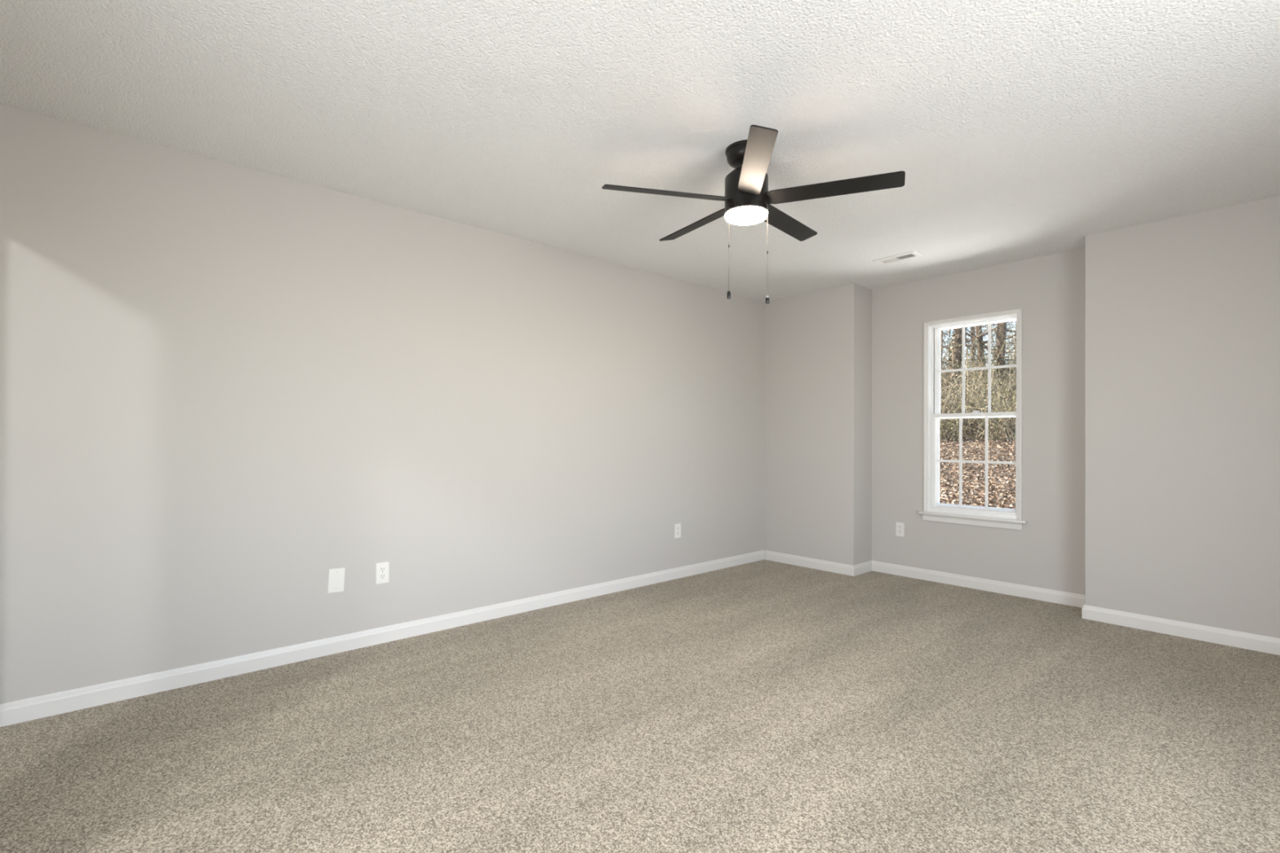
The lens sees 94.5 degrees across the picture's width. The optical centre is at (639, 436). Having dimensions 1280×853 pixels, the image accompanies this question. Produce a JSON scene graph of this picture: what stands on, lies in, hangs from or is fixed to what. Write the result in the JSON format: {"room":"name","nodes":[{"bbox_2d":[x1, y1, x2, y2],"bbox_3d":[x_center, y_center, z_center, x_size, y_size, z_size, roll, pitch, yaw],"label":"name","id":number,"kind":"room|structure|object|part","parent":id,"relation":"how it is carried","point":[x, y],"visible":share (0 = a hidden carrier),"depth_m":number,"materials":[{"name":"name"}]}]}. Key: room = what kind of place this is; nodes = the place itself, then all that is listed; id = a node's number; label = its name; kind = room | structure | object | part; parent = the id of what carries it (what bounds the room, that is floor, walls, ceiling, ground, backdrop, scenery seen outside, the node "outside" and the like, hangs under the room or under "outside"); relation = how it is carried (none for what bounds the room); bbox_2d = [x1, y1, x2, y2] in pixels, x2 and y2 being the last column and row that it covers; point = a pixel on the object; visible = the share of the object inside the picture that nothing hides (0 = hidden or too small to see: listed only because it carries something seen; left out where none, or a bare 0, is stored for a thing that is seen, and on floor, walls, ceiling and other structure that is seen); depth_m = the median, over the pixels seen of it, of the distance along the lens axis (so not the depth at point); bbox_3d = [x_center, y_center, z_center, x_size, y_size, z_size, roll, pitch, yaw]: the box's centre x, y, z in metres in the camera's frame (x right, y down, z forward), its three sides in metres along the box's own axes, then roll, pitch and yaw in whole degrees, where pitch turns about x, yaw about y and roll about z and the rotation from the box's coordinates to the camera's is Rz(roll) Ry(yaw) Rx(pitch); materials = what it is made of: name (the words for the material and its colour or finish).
{"room":"empty bedroom","nodes":[
{"label":"empty bedroom","id":0,"kind":"room"},
{"bbox_2d":[0,103,764,703],"bbox_3d":[-0.637,-0.072,4.069,5.660,2.440,0.120,0,0,-42],"label":"wall","id":1,"kind":"structure","parent":0,"point":[225,388],"depth_m":3.03,"materials":[{"name":"grey paint"}]},
{"bbox_2d":[327,568,345,593],"bbox_3d":[-1.602,0.759,3.124,0.084,0.127,0.007,0,0,-42],"label":"blank wall plate","id":2,"kind":"object","parent":1,"relation":"attached to","point":[335,576],"visible":1,"depth_m":3.12,"materials":[{"name":"white plastic"}]},
{"bbox_2d":[375,561,389,584],"bbox_3d":[-1.426,0.756,3.281,0.070,0.114,0.008,0,0,-42],"label":"duplex outlet","id":3,"kind":"object","parent":1,"relation":"attached to","point":[382,570],"visible":1,"depth_m":3.28,"materials":[{"name":"white plastic"}]},
{"bbox_2d":[379,573,386,579],"bbox_3d":[-1.425,0.775,3.279,0.034,0.028,0.003,0,0,-42],"label":"receptacle","id":4,"kind":"object","parent":3,"relation":"attached to","point":[382,576],"depth_m":3.28,"materials":[{"name":"grey plastic"}]},
{"bbox_2d":[379,566,386,572],"bbox_3d":[-1.425,0.737,3.279,0.034,0.028,0.003,0,0,-42],"label":"receptacle","id":5,"kind":"object","parent":3,"relation":"attached to","point":[382,569],"depth_m":3.28,"materials":[{"name":"grey plastic"}]},
{"bbox_2d":[0,550,765,727],"bbox_3d":[-0.718,1.109,3.906,5.094,0.097,0.024,0,0,-42],"label":"baseboard","id":6,"kind":"structure","parent":1,"relation":"attached to","point":[12,713],"depth_m":3.02,"materials":[{"name":"white paint"}]},
{"bbox_2d":[674,523,680,537],"bbox_3d":[0.308,0.768,4.826,0.070,0.114,0.008,0,0,-42],"label":"duplex outlet","id":7,"kind":"object","parent":1,"relation":"attached to","point":[677,526],"visible":1,"depth_m":4.82,"materials":[{"name":"white plastic"}]},
{"bbox_2d":[0,560,1279,852],"bbox_3d":[-0.008,1.215,1.482,8.150,0.150,4.820,0,0,-42],"label":"floor","id":8,"kind":"structure","parent":0,"point":[762,706],"depth_m":2.23,"materials":[{"name":"beige carpet"}]},
{"bbox_2d":[0,0,1279,301],"bbox_3d":[0.930,-1.354,2.320,5.660,0.120,4.820,0,0,-42],"label":"ceiling","id":9,"kind":"structure","parent":0,"point":[1017,130],"depth_m":2.33,"materials":[{"name":"white paint"}]},
{"bbox_2d":[601,124,905,303],"bbox_3d":[0.487,-0.941,2.706,1.245,0.707,1.255,0,0,-42],"label":"ceiling fan","id":10,"kind":"object","parent":9,"relation":"hanging from","point":[748,199],"visible":1,"depth_m":2.58,"materials":[{"name":"black metal"}]},
{"bbox_3d":[0.119,-1.064,2.586,0.566,0.006,0.098,0,15,-13],"label":"blade","id":11,"kind":"part","parent":10,"relation":"part of","materials":[{"name":"black wood"}]},
{"bbox_3d":[0.287,-1.068,2.988,0.098,0.006,0.566,-16,9,-30],"label":"blade","id":12,"kind":"part","parent":10,"relation":"part of","materials":[{"name":"black wood"}]},
{"bbox_3d":[0.479,-0.991,2.670,0.191,0.028,0.191,0,0,-42],"label":"lamp shade","id":13,"kind":"part","parent":10,"relation":"part of","materials":[{"name":"white glass"}]},
{"bbox_3d":[0.448,-1.057,2.301,0.098,0.006,0.566,14,2,4],"label":"blade","id":14,"kind":"part","parent":10,"relation":"part of","materials":[{"name":"black wood"}]},
{"bbox_3d":[0.564,-0.818,2.618,0.002,0.391,0.002,0,0,-42],"label":"pull chain","id":15,"kind":"part","parent":10,"relation":"part of","materials":[{"name":"grey metal"}]},
{"bbox_3d":[0.722,-1.064,2.951,0.098,0.006,0.566,-17,-11,40],"label":"blade","id":16,"kind":"part","parent":10,"relation":"part of","materials":[{"name":"black wood"}]},
{"bbox_3d":[0.821,-1.057,2.527,0.566,0.006,0.098,1,-13,23],"label":"blade","id":17,"kind":"part","parent":10,"relation":"part of","materials":[{"name":"black wood"}]},
{"bbox_2d":[871,250,923,265],"bbox_3d":[1.847,-1.280,4.253,0.150,0.008,0.302,0,0,-42],"label":"ceiling vent","id":18,"kind":"object","parent":9,"relation":"in","point":[910,255],"visible":1,"depth_m":4.24,"materials":[{"name":"white metal"}]},
{"bbox_2d":[764,283,871,565],"bbox_3d":[1.640,-0.059,5.414,0.430,2.440,0.902,0,0,-42],"label":"wall","id":19,"kind":"structure","parent":0,"point":[818,450],"depth_m":5.17,"materials":[{"name":"grey paint"}]},
{"bbox_2d":[871,248,1084,595],"bbox_3d":[2.578,-0.059,4.596,0.119,2.440,1.568,0,0,-42],"label":"wall","id":20,"kind":"structure","parent":0,"point":[1048,553],"depth_m":4.35,"materials":[{"name":"grey paint"}]},
{"bbox_2d":[896,522,904,537],"bbox_3d":[2.173,0.776,4.948,0.008,0.114,0.070,0,0,-42],"label":"duplex outlet","id":21,"kind":"object","parent":20,"relation":"attached to","point":[900,526],"visible":1,"depth_m":4.95,"materials":[{"name":"white plastic"}]},
{"bbox_2d":[918,308,1027,530],"bbox_3d":[2.572,-0.125,4.576,0.176,1.606,0.756,0,0,-42],"label":"window","id":22,"kind":"structure","parent":20,"relation":"in","point":[932,511],"depth_m":4.65,"materials":[{"name":"white paint"}]},
{"bbox_3d":[2.585,0.588,4.590,0.121,0.058,0.634,0,0,-42],"label":"sill","id":23,"kind":"part","parent":22,"relation":"part of","materials":[{"name":"white plastic"}]},
{"bbox_3d":[2.578,0.187,4.584,0.055,0.741,0.622,0,0,-42],"label":"sash","id":24,"kind":"part","parent":22,"relation":"part of","materials":[{"name":"white plastic"}]},
{"bbox_3d":[2.614,-0.518,4.617,0.046,0.746,0.599,0,0,-42],"label":"sash","id":25,"kind":"part","parent":22,"relation":"part of","materials":[{"name":"white plastic"}]},
{"bbox_2d":[1084,195,1279,638],"bbox_3d":[3.549,-0.061,3.286,0.412,2.440,1.680,0,0,-42],"label":"wall","id":26,"kind":"structure","parent":0,"point":[1182,313],"depth_m":3.42,"materials":[{"name":"grey paint"}]},
{"bbox_2d":[764,550,1279,655],"bbox_3d":[2.672,1.121,4.152,0.327,0.097,4.142,0,0,-42],"label":"baseboard","id":27,"kind":"structure","parent":26,"relation":"attached to","point":[1265,644],"depth_m":4.09,"materials":[{"name":"white paint"}]},
{"label":"outside","id":28,"kind":"structure","parent":0,"visible":0},
{"bbox_2d":[939,373,1015,511],"bbox_3d":[10.711,-2.107,32.853,49.600,8.332,52.000,0,0,-42],"label":"hill","id":29,"kind":"structure","parent":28,"point":[950,469],"depth_m":11.64,"materials":[{"name":"brown soil"}]},
{"bbox_2d":[939,371,973,427],"bbox_3d":[8.272,-1.203,17.468,2.920,2.051,3.218,0,0,6],"label":"shrub","id":30,"kind":"object","parent":29,"relation":"on","point":[965,371],"visible":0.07,"depth_m":16.61,"materials":[{"name":"brown plant"}]},
{"bbox_2d":[939,410,983,440],"bbox_3d":[7.910,-0.325,15.507,1.442,1.024,2.094,0,0,4],"label":"shrub","id":31,"kind":"object","parent":29,"relation":"on","point":[948,429],"visible":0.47,"depth_m":15.15,"materials":[{"name":"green plant"}]},
{"bbox_2d":[939,372,1009,433],"bbox_3d":[8.628,-0.913,16.173,2.290,1.679,2.268,0,0,-42],"label":"shrub","id":32,"kind":"object","parent":29,"relation":"on","point":[966,420],"visible":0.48,"depth_m":15.88,"materials":[{"name":"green plant"}]},
{"bbox_2d":[939,353,1011,423],"bbox_3d":[9.564,-1.383,17.954,3.520,2.151,3.511,0,0,-42],"label":"shrub","id":33,"kind":"object","parent":29,"relation":"on","point":[993,353],"visible":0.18,"depth_m":17.58,"materials":[{"name":"brown plant"}]},
{"bbox_2d":[939,401,1015,512],"bbox_3d":[7.201,-0.194,18.313,18.562,3.129,16.204,0,0,-42],"label":"fallen leaves","id":34,"kind":"object","parent":29,"relation":"on","point":[951,491],"visible":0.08,"depth_m":10.73,"materials":[{"name":"brown plant"}]},
{"bbox_2d":[940,332,1014,401],"bbox_3d":[10.901,-1.963,19.741,4.083,2.775,4.348,0,0,-42],"label":"shrub","id":35,"kind":"object","parent":29,"relation":"on","point":[1001,332],"visible":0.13,"depth_m":19.01,"materials":[{"name":"brown plant"}]},
{"bbox_2d":[939,320,1016,439],"bbox_3d":[15.455,-4.210,26.012,17.553,10.947,31.369,0,0,23],"label":"underbrush","id":36,"kind":"object","parent":29,"relation":"on","point":[948,332],"visible":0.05,"depth_m":18.18,"materials":[{"name":"brown plant"}]},
{"bbox_2d":[940,360,1015,431],"bbox_3d":[9.358,-1.115,16.321,2.863,1.942,3.094,0,0,-13],"label":"shrub","id":37,"kind":"object","parent":29,"relation":"on","point":[993,371],"visible":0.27,"depth_m":16.08,"materials":[{"name":"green plant"}]},
{"bbox_2d":[941,326,1014,382],"bbox_3d":[17.464,-9.650,32.215,8.151,14.170,10.320,0,0,-25],"label":"tree","id":38,"kind":"object","parent":29,"relation":"on","point":[974,326],"visible":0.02,"depth_m":31.75,"materials":[{"name":"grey plant"}]},
{"bbox_2d":[940,321,1016,412],"bbox_3d":[11.006,-7.033,18.185,8.037,13.216,7.849,0,0,0],"label":"bare tree","id":39,"kind":"object","parent":29,"relation":"on","point":[957,343],"visible":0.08,"depth_m":18.86,"materials":[{"name":"brown plant"}]},
{"bbox_2d":[940,321,1016,400],"bbox_3d":[12.039,-7.834,19.402,10.256,14.564,9.336,0,0,0],"label":"bare tree","id":40,"kind":"object","parent":29,"relation":"on","point":[999,330],"visible":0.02,"depth_m":19.20,"materials":[{"name":"brown plant"}]},
{"bbox_2d":[940,320,1016,397],"bbox_3d":[12.652,-7.988,21.348,9.402,14.392,9.372,0,0,2],"label":"bare tree","id":41,"kind":"object","parent":29,"relation":"on","point":[976,331],"visible":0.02,"depth_m":20.99,"materials":[{"name":"brown plant"}]},
{"bbox_2d":[945,342,1016,412],"bbox_3d":[10.802,-1.701,17.794,3.118,2.593,4.506,0,0,-3],"label":"shrub","id":42,"kind":"object","parent":29,"relation":"on","point":[992,343],"visible":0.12,"depth_m":17.98,"materials":[{"name":"brown plant"}]},
{"bbox_2d":[946,377,1016,439],"bbox_3d":[9.238,-0.707,15.030,2.653,1.630,2.602,0,0,-9],"label":"shrub","id":43,"kind":"object","parent":29,"relation":"on","point":[997,397],"visible":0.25,"depth_m":14.92,"materials":[{"name":"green plant"}]},
{"bbox_2d":[948,339,1016,424],"bbox_3d":[10.794,-1.518,17.171,3.709,2.447,3.652,0,0,16],"label":"shrub","id":44,"kind":"object","parent":29,"relation":"on","point":[1002,375],"visible":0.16,"depth_m":16.97,"materials":[{"name":"brown plant"}]},
{"bbox_2d":[965,383,1016,441],"bbox_3d":[9.186,-0.539,14.530,2.615,1.613,2.150,0,0,1],"label":"shrub","id":45,"kind":"object","parent":29,"relation":"on","point":[1009,424],"visible":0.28,"depth_m":14.44,"materials":[{"name":"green plant"}]}
]}

